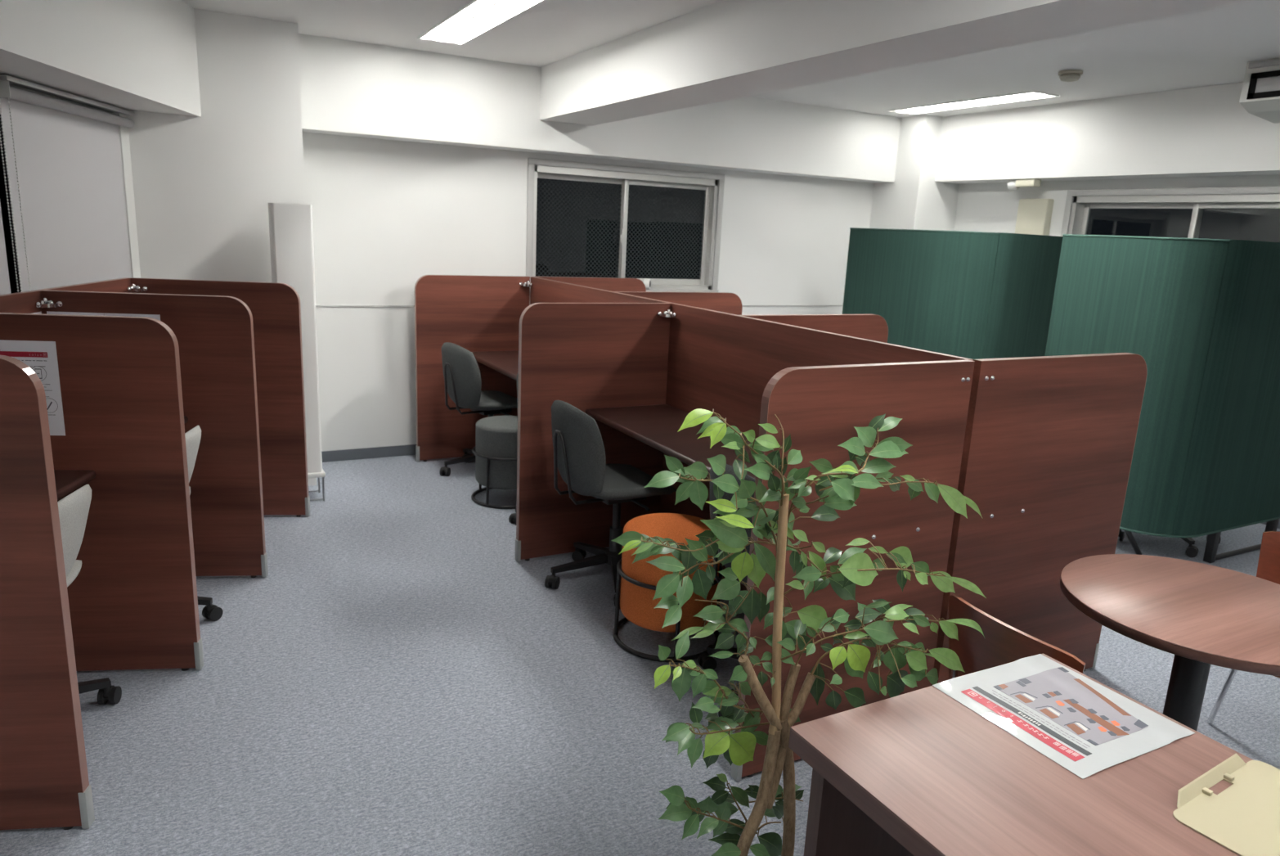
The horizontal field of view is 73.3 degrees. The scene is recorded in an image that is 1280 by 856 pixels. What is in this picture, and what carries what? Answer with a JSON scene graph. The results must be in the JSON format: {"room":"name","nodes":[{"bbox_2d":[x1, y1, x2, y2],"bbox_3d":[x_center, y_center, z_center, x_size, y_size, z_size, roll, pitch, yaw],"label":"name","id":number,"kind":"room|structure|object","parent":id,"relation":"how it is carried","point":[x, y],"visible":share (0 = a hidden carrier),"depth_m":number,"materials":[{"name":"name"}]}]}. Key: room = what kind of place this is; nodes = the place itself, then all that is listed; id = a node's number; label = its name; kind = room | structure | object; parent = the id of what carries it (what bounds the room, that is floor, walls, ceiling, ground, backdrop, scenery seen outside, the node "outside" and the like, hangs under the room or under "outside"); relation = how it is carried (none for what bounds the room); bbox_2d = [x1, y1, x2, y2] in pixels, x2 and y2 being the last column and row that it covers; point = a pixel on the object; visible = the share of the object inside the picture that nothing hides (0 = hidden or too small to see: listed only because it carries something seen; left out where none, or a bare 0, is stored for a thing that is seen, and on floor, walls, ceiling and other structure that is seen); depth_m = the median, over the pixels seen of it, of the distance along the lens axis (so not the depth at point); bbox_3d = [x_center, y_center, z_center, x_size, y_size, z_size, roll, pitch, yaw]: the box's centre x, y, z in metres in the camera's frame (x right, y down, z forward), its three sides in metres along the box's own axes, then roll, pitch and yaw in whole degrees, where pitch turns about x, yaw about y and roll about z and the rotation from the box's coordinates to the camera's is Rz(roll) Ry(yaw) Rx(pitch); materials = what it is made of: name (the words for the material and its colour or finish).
{"room":"cubicle office","nodes":[
{"label":"cubicle office","id":0,"kind":"room"},
{"bbox_2d":[9,84,111,112],"bbox_3d":[-2.142,0.055,0.637,0.150,2.520,8.200,1,13,-8],"label":"wall","id":1,"kind":"structure","parent":0,"point":[10,84],"depth_m":3.69,"materials":[{"name":"white paint"}]},
{"bbox_2d":[0,85,111,292],"bbox_3d":[-2.400,-0.561,2.602,0.161,1.153,3.580,1,13,-8],"label":"window","id":2,"kind":"structure","parent":1,"relation":"in","point":[3,201],"depth_m":3.48,"materials":[{"name":"grey"}]},
{"bbox_2d":[0,103,22,294],"bbox_3d":[-2.295,-0.595,2.601,0.056,1.119,1.345,1,13,-8],"label":"roller blind","id":3,"kind":"object","parent":2,"relation":"attached to","point":[5,288],"visible":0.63,"depth_m":3.24,"materials":[{"name":"fabric"}]},
{"bbox_2d":[0,74,134,291],"bbox_3d":[-2.477,-0.893,3.853,0.056,1.119,1.145,1,13,-8],"label":"roller blind","id":4,"kind":"object","parent":2,"relation":"attached to","point":[64,159],"visible":0.76,"depth_m":3.66,"materials":[{"name":"fabric"}]},
{"bbox_2d":[111,112,140,278],"bbox_3d":[-2.587,-0.579,4.434,0.035,2.005,0.130,1,13,-8],"label":"trim","id":5,"kind":"structure","parent":1,"relation":"attached to","point":[123,131],"depth_m":4.28,"materials":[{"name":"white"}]},
{"bbox_2d":[302,131,874,451],"bbox_3d":[-0.353,-1.151,6.221,6.600,2.520,0.150,-4,15,-28],"label":"wall","id":6,"kind":"structure","parent":0,"point":[388,215],"depth_m":5.61,"materials":[{"name":"white paint"}]},
{"bbox_2d":[321,444,416,462],"bbox_3d":[-0.134,0.038,6.557,4.560,0.070,0.011,-4,15,-28],"label":"baseboard","id":7,"kind":"structure","parent":6,"relation":"attached to","point":[410,449],"depth_m":5.66,"materials":[{"name":"grey plastic"}]},
{"bbox_2d":[315,305,842,306],"bbox_3d":[-0.091,-0.901,6.340,4.560,0.009,0.009,-4,15,-28],"label":"trim","id":8,"kind":"structure","parent":6,"relation":"attached to","point":[316,305],"depth_m":5.52,"materials":[{"name":"grey"}]},
{"bbox_2d":[525,157,724,291],"bbox_3d":[-0.102,-1.429,6.260,1.575,0.906,0.160,-4,15,-28],"label":"window","id":9,"kind":"structure","parent":6,"relation":"in","point":[624,176],"depth_m":6.28,"materials":[{"name":"grey"}]},
{"bbox_2d":[643,278,651,288],"bbox_3d":[0.053,-1.066,6.355,0.045,0.077,0.078,5,13,11],"label":"tape roll","id":10,"kind":"object","parent":9,"relation":"on","point":[647,281],"visible":0.82,"depth_m":6.33,"materials":[{"name":"white plastic"}]},
{"bbox_2d":[0,453,1279,855],"bbox_3d":[0.264,1.101,2.424,9.800,0.100,8.600,-4,15,-28],"label":"floor","id":11,"kind":"structure","parent":0,"point":[395,681],"depth_m":2.83,"materials":[{"name":"carpet"}]},
{"bbox_2d":[0,289,44,314],"bbox_3d":[-2.332,0.143,3.122,0.027,1.214,0.804,1,13,-8],"label":"panel","id":12,"kind":"object","parent":11,"relation":"on","point":[24,302],"visible":0.06,"depth_m":3.24,"materials":[{"name":"brown wood"}]},
{"bbox_2d":[184,415,188,423],"bbox_3d":[-2.062,0.085,3.148,0.500,0.100,0.775,1,13,-8],"label":"desk","id":13,"kind":"object","parent":12,"relation":"attached to","point":[186,419],"visible":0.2,"depth_m":3.53,"materials":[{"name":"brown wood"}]},
{"bbox_2d":[0,354,94,829],"bbox_3d":[-1.758,0.434,1.978,0.777,1.214,0.110,1,13,-8],"label":"divider panel","id":14,"kind":"object","parent":11,"relation":"on","point":[44,783],"visible":1,"depth_m":2.06,"materials":[{"name":"brown wood"}]},
{"bbox_2d":[36,277,131,292],"bbox_3d":[-2.445,-0.043,3.900,0.026,1.214,0.804,1,13,-8],"label":"panel","id":15,"kind":"object","parent":11,"relation":"on","point":[119,285],"visible":0.09,"depth_m":3.87,"materials":[{"name":"brown wood"}]},
{"bbox_2d":[57,484,121,704],"bbox_3d":[-1.892,0.549,2.451,0.598,0.764,0.597,1,13,-8],"label":"office chair","id":16,"kind":"object","parent":11,"relation":"on","point":[74,508],"visible":0.25,"depth_m":2.48,"materials":[{"name":"grey fabric"}]},
{"bbox_2d":[0,312,203,670],"bbox_3d":[-1.871,0.249,2.756,0.777,1.214,0.110,1,13,-8],"label":"divider panel","id":17,"kind":"object","parent":11,"relation":"on","point":[132,597],"visible":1,"depth_m":2.80,"materials":[{"name":"brown wood"}]},
{"bbox_2d":[0,340,65,435],"bbox_3d":[-1.921,-0.123,2.681,0.207,0.300,0.002,1,13,-8],"label":"paper notice","id":18,"kind":"object","parent":17,"relation":"attached to","point":[41,357],"visible":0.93,"depth_m":2.67,"materials":[{"name":"white paper"}]},
{"bbox_2d":[35,289,268,577],"bbox_3d":[-1.984,0.064,3.533,0.777,1.214,0.110,1,13,-8],"label":"divider panel","id":19,"kind":"object","parent":11,"relation":"on","point":[214,334],"visible":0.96,"depth_m":3.56,"materials":[{"name":"brown wood"}]},
{"bbox_2d":[46,311,103,315],"bbox_3d":[-2.238,-0.311,3.429,0.207,0.300,0.001,1,13,-8],"label":"paper notice","id":20,"kind":"object","parent":19,"relation":"attached to","point":[47,312],"visible":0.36,"depth_m":3.40,"materials":[{"name":"white paper"}]},
{"bbox_2d":[103,313,160,320],"bbox_3d":[-2.032,-0.308,3.460,0.207,0.300,0.001,1,13,-8],"label":"paper notice","id":21,"kind":"object","parent":19,"relation":"attached to","point":[154,316],"visible":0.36,"depth_m":3.43,"materials":[{"name":"white"}]},
{"bbox_2d":[184,425,223,620],"bbox_3d":[-1.903,0.372,3.213,0.593,0.764,0.607,1,13,-8],"label":"office chair","id":22,"kind":"object","parent":11,"relation":"on","point":[211,611],"visible":0.12,"depth_m":3.24,"materials":[{"name":"grey fabric"}]},
{"bbox_2d":[126,277,309,516],"bbox_3d":[-2.097,-0.121,4.311,0.777,1.214,0.110,1,13,-8],"label":"divider panel","id":23,"kind":"object","parent":11,"relation":"on","point":[275,307],"visible":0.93,"depth_m":4.34,"materials":[{"name":"brown wood"}]},
{"bbox_2d":[126,8,316,485],"bbox_3d":[-2.536,-0.901,4.697,1.290,2.520,0.510,-4,15,-28],"label":"column","id":24,"kind":"structure","parent":11,"relation":"on","point":[204,186],"depth_m":4.47,"materials":[{"name":"white paint"}]},
{"bbox_2d":[267,202,325,500],"bbox_3d":[-1.851,-0.384,4.642,0.216,1.600,0.192,-4,15,-28],"label":"partition panel","id":25,"kind":"object","parent":11,"relation":"on","point":[290,225],"visible":0.48,"depth_m":4.50,"materials":[{"name":"white metal"}]},
{"bbox_2d":[307,468,325,478],"bbox_3d":[-1.880,0.246,4.788,0.216,0.026,0.192,-4,15,-28],"label":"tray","id":26,"kind":"object","parent":25,"relation":"on","point":[312,473],"depth_m":4.74,"materials":[{"name":"white plastic"}]},
{"bbox_2d":[414,274,532,461],"bbox_3d":[-1.085,-0.386,5.661,0.766,1.214,0.110,-4,15,-28],"label":"divider panel","id":27,"kind":"object","parent":11,"relation":"on","point":[474,313],"visible":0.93,"depth_m":5.62,"materials":[{"name":"brown wood"}]},
{"bbox_2d":[439,341,517,476],"bbox_3d":[-0.963,-0.130,5.411,0.610,0.839,0.599,-8,17,-39],"label":"office chair","id":28,"kind":"object","parent":11,"relation":"on","point":[461,372],"visible":0.67,"depth_m":5.18,"materials":[{"name":"grey fabric"}]},
{"bbox_2d":[471,415,517,508],"bbox_3d":[-0.755,0.183,4.946,0.423,0.459,0.422,-4,15,-28],"label":"round stool","id":29,"kind":"object","parent":11,"relation":"on","point":[495,451],"visible":0.59,"depth_m":4.78,"materials":[{"name":"grey fabric"}]},
{"bbox_2d":[508,372,518,524],"bbox_3d":[-0.369,0.100,4.536,0.606,0.839,0.577,-5,15,-30],"label":"office chair","id":30,"kind":"object","parent":11,"relation":"on","point":[512,518],"visible":0.02,"depth_m":4.54,"materials":[{"name":"black plastic"}]},
{"bbox_2d":[535,276,646,291],"bbox_3d":[-0.363,-0.451,6.091,0.863,1.214,0.033,-4,15,-28],"label":"divider panel","id":31,"kind":"object","parent":11,"relation":"on","point":[612,284],"visible":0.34,"depth_m":6.01,"materials":[{"name":"brown wood"}]},
{"bbox_2d":[515,302,677,561],"bbox_3d":[-0.221,0.014,4.106,0.766,1.214,0.187,-4,15,-28],"label":"divider panel","id":32,"kind":"object","parent":11,"relation":"on","point":[584,356],"visible":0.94,"depth_m":4.04,"materials":[{"name":"brown wood"}]},
{"bbox_2d":[529,276,670,304],"bbox_3d":[-0.309,-0.215,5.081,0.026,1.214,1.845,-4,15,-28],"label":"panel","id":33,"kind":"object","parent":11,"relation":"on","point":[542,289],"visible":0.09,"depth_m":5.16,"materials":[{"name":"brown wood"}]},
{"bbox_2d":[471,350,518,380],"bbox_3d":[-0.515,-0.262,4.963,0.440,0.100,1.828,-4,15,-28],"label":"desk","id":34,"kind":"object","parent":33,"relation":"attached to","point":[506,362],"visible":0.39,"depth_m":5.35,"materials":[{"name":"brown wood"}]},
{"bbox_2d":[544,399,676,609],"bbox_3d":[-0.125,0.281,3.804,0.606,0.839,0.605,-5,15,-31],"label":"office chair","id":35,"kind":"object","parent":11,"relation":"on","point":[579,452],"visible":0.81,"depth_m":3.63,"materials":[{"name":"grey fabric"}]},
{"bbox_2d":[612,512,723,661],"bbox_3d":[0.114,0.597,3.331,0.423,0.459,0.422,-4,15,-28],"label":"round stool","id":36,"kind":"object","parent":11,"relation":"on","point":[637,581],"visible":0.56,"depth_m":3.20,"materials":[{"name":"orange fabric"}]},
{"bbox_2d":[614,291,742,314],"bbox_3d":[0.206,-0.188,5.067,0.863,1.214,0.033,-4,15,-28],"label":"divider panel","id":37,"kind":"object","parent":11,"relation":"on","point":[725,302],"visible":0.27,"depth_m":5.00,"materials":[{"name":"brown wood"}]},
{"bbox_2d":[697,463,754,716],"bbox_3d":[0.523,0.522,2.891,0.597,0.839,0.585,-4,15,-26],"label":"office chair","id":38,"kind":"object","parent":11,"relation":"on","point":[706,662],"visible":0.11,"depth_m":2.83,"materials":[{"name":"grey fabric"}]},
{"bbox_2d":[610,408,986,855],"bbox_3d":[0.288,0.567,1.786,0.992,1.230,0.385,-6,16,-34],"label":"potted ficus","id":39,"kind":"object","parent":11,"relation":"on","point":[839,487],"visible":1,"depth_m":1.73,"materials":[{"name":"green plant"}]},
{"bbox_2d":[740,314,888,342],"bbox_3d":[0.779,0.078,4.036,0.863,1.214,0.033,-4,15,-28],"label":"divider panel","id":40,"kind":"object","parent":11,"relation":"on","point":[869,326],"visible":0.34,"depth_m":3.96,"materials":[{"name":"brown wood"}]},
{"bbox_2d":[660,302,973,590],"bbox_3d":[0.556,0.185,3.527,0.026,1.214,1.795,-4,15,-28],"label":"panel","id":41,"kind":"object","parent":11,"relation":"on","point":[723,362],"visible":0.09,"depth_m":3.70,"materials":[{"name":"brown wood"}]},
{"bbox_2d":[584,404,756,478],"bbox_3d":[0.355,0.141,3.396,0.440,0.100,1.779,-4,15,-28],"label":"desk","id":42,"kind":"object","parent":41,"relation":"attached to","point":[657,426],"visible":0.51,"depth_m":3.66,"materials":[{"name":"brown wood"}]},
{"bbox_2d":[730,359,974,781],"bbox_3d":[0.622,0.404,2.590,0.766,1.214,0.116,-4,15,-28],"label":"divider panel","id":43,"kind":"object","parent":11,"relation":"on","point":[820,406],"visible":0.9,"depth_m":2.52,"materials":[{"name":"brown wood"}]},
{"bbox_2d":[869,114,959,230],"bbox_3d":[2.247,-1.270,7.261,0.470,2.520,0.510,-4,15,-28],"label":"column","id":44,"kind":"structure","parent":11,"relation":"on","point":[914,200],"depth_m":6.88,"materials":[{"name":"white paint"}]},
{"bbox_2d":[841,227,1063,359],"bbox_3d":[2.065,-0.460,5.691,1.478,1.634,0.722,6,13,12],"label":"screen","id":45,"kind":"object","parent":11,"relation":"on","point":[968,294],"visible":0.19,"depth_m":5.39,"materials":[{"name":"green fabric"}]},
{"bbox_2d":[948,594,1085,678],"bbox_3d":[0.986,0.777,2.108,0.466,0.732,0.486,-4,15,-26],"label":"chair","id":46,"kind":"object","parent":11,"relation":"on","point":[1003,644],"visible":0.16,"depth_m":1.96,"materials":[{"name":"brown wood"}]},
{"bbox_2d":[788,652,1253,855],"bbox_3d":[0.839,0.987,1.210,0.672,0.720,1.250,-4,15,-28],"label":"desk","id":47,"kind":"object","parent":11,"relation":"on","point":[918,772],"visible":0.74,"depth_m":1.39,"materials":[{"name":"brown wood"}]},
{"bbox_2d":[932,653,1194,778],"bbox_3d":[0.781,0.521,1.604,0.317,0.004,0.320,-4,15,-28],"label":"sheet","id":48,"kind":"object","parent":47,"relation":"on","point":[1082,725],"visible":1,"depth_m":1.58,"materials":[{"name":"white paper"}]},
{"bbox_2d":[1172,752,1279,855],"bbox_3d":[0.988,0.593,1.304,0.295,0.019,0.237,-6,16,-33],"label":"clipboard","id":49,"kind":"object","parent":47,"relation":"on","point":[1243,818],"visible":1,"depth_m":1.33,"materials":[{"name":"beige plastic"}]},
{"bbox_2d":[930,352,1147,685],"bbox_3d":[1.362,0.347,2.987,0.863,1.214,0.116,-4,15,-28],"label":"divider panel","id":50,"kind":"object","parent":11,"relation":"on","point":[1049,442],"visible":0.62,"depth_m":2.89,"materials":[{"name":"brown wood"}]},
{"bbox_2d":[1044,233,1279,562],"bbox_3d":[2.896,-0.129,4.427,1.441,1.634,0.585,4,13,5],"label":"screen","id":51,"kind":"object","parent":11,"relation":"on","point":[1202,315],"visible":0.71,"depth_m":4.25,"materials":[{"name":"green fabric"}]},
{"bbox_2d":[1118,529,1220,556],"bbox_3d":[2.915,0.209,4.733,0.589,0.839,0.610,-2,14,-18],"label":"office chair","id":52,"kind":"object","parent":11,"relation":"on","point":[1192,550],"visible":0.09,"depth_m":4.55,"materials":[{"name":"black plastic"}]},
{"bbox_2d":[1059,553,1279,730],"bbox_3d":[1.417,0.782,2.260,0.660,0.700,0.660,-4,15,-28],"label":"round table","id":53,"kind":"object","parent":11,"relation":"on","point":[1204,615],"visible":0.68,"depth_m":2.18,"materials":[{"name":"red wood"}]},
{"bbox_2d":[1207,530,1279,723],"bbox_3d":[1.898,0.718,2.547,0.466,0.732,0.486,-5,15,-31],"label":"chair","id":54,"kind":"object","parent":11,"relation":"on","point":[1268,563],"visible":0.15,"depth_m":2.71,"materials":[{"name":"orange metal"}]},
{"bbox_3d":[-2.219,0.328,2.344,0.026,1.214,0.803,1,13,-8],"label":"panel","id":55,"kind":"object","parent":11,"relation":"on","visible":0},
{"bbox_2d":[53,469,95,499],"bbox_3d":[-1.949,0.270,2.370,0.500,0.100,0.775,1,13,-8],"label":"desk","id":56,"kind":"object","parent":55,"relation":"attached to","point":[67,481],"visible":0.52,"depth_m":2.68,"materials":[{"name":"brown wood"}]},
{"bbox_2d":[181,0,1279,117],"bbox_3d":[0.384,-1.449,1.834,9.800,0.100,8.600,-4,15,-28],"label":"ceiling","id":57,"kind":"structure","parent":0,"point":[1211,47],"depth_m":4.46,"materials":[{"name":"white paint"}]},
{"bbox_2d":[0,0,201,116],"bbox_3d":[-1.854,-0.937,0.498,0.359,0.519,7.907,1,13,-8],"label":"beam","id":58,"kind":"structure","parent":57,"relation":"attached to","point":[130,55],"depth_m":3.44,"materials":[{"name":"white paint"}]},
{"bbox_2d":[417,0,545,44],"bbox_3d":[-0.798,-2.028,4.200,0.254,0.069,1.290,-4,15,-28],"label":"ceiling light","id":59,"kind":"object","parent":57,"relation":"attached to","point":[476,18],"visible":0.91,"depth_m":4.27,"materials":[{"name":"white plastic"}]},
{"bbox_2d":[298,33,901,182],"bbox_3d":[0.020,-2.117,5.960,4.570,0.508,0.235,-4,15,-28],"label":"beam","id":60,"kind":"structure","parent":57,"relation":"attached to","point":[352,88],"depth_m":5.48,"materials":[{"name":"white paint"}]},
{"bbox_2d":[539,0,1254,125],"bbox_3d":[1.416,-1.265,2.148,0.367,0.325,7.975,-4,15,-28],"label":"beam","id":61,"kind":"structure","parent":57,"relation":"attached to","point":[724,50],"depth_m":3.38,"materials":[{"name":"white paint"}]},
{"bbox_2d":[886,90,1059,114],"bbox_3d":[2.296,-2.307,6.036,0.254,0.069,1.290,-4,15,-28],"label":"ceiling light","id":62,"kind":"object","parent":57,"relation":"attached to","point":[1032,95],"visible":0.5,"depth_m":6.02,"materials":[{"name":"white plastic"}]},
{"bbox_2d":[1058,69,1082,81],"bbox_3d":[2.398,-1.958,4.793,0.124,0.051,0.124,-4,15,-28],"label":"smoke detector","id":63,"kind":"object","parent":57,"relation":"attached to","point":[1067,75],"visible":1,"depth_m":4.75,"materials":[{"name":"beige plastic"}]},
{"bbox_2d":[934,81,1279,184],"bbox_3d":[4.307,-1.369,3.570,0.285,0.498,7.705,-4,15,-28],"label":"beam","id":64,"kind":"structure","parent":57,"relation":"attached to","point":[1206,131],"depth_m":5.53,"materials":[{"name":"white paint"}]},
{"bbox_2d":[1006,178,1041,190],"bbox_3d":[2.764,-1.754,6.197,0.080,0.076,0.238,-4,15,-28],"label":"lamp","id":65,"kind":"object","parent":64,"relation":"attached to","point":[1012,185],"visible":1,"depth_m":6.15,"materials":[{"name":"beige plastic"}]},
{"bbox_2d":[1239,57,1279,123],"bbox_3d":[3.529,-1.614,3.992,0.452,0.262,1.150,-4,15,-28],"label":"air conditioner","id":66,"kind":"object","parent":57,"relation":"attached to","point":[1260,91],"visible":1,"depth_m":4.32,"materials":[{"name":"grey plastic"}]},
{"bbox_2d":[1246,69,1279,99],"bbox_3d":[3.341,-1.607,3.886,0.012,0.124,1.085,-4,15,-28],"label":"grille","id":67,"kind":"object","parent":66,"relation":"attached to","point":[1261,84],"depth_m":4.29,"materials":[{"name":"black"}]},
{"bbox_2d":[953,174,1279,236],"bbox_3d":[4.342,-0.438,4.089,0.150,2.520,8.250,-4,15,-28],"label":"wall","id":68,"kind":"structure","parent":0,"point":[992,207],"depth_m":6.32,"materials":[{"name":"white paint"}]},
{"bbox_2d":[1015,198,1054,235],"bbox_3d":[2.911,-1.536,6.359,0.078,0.305,0.250,-4,15,-28],"label":"wall box","id":69,"kind":"object","parent":68,"relation":"attached to","point":[1034,217],"visible":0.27,"depth_m":6.31,"materials":[{"name":"beige plastic"}]},
{"bbox_2d":[1060,186,1279,238],"bbox_3d":[3.497,-1.078,5.519,0.160,0.886,1.740,-4,15,-28],"label":"window","id":70,"kind":"structure","parent":68,"relation":"in","point":[1198,199],"depth_m":5.55,"materials":[{"name":"grey metal"}]},
{"bbox_2d":[1260,518,1279,528],"bbox_3d":[4.287,0.790,4.199,0.012,0.070,7.550,-4,15,-28],"label":"baseboard","id":71,"kind":"structure","parent":68,"relation":"attached to","point":[1264,523],"depth_m":5.09,"materials":[{"name":"grey plastic"}]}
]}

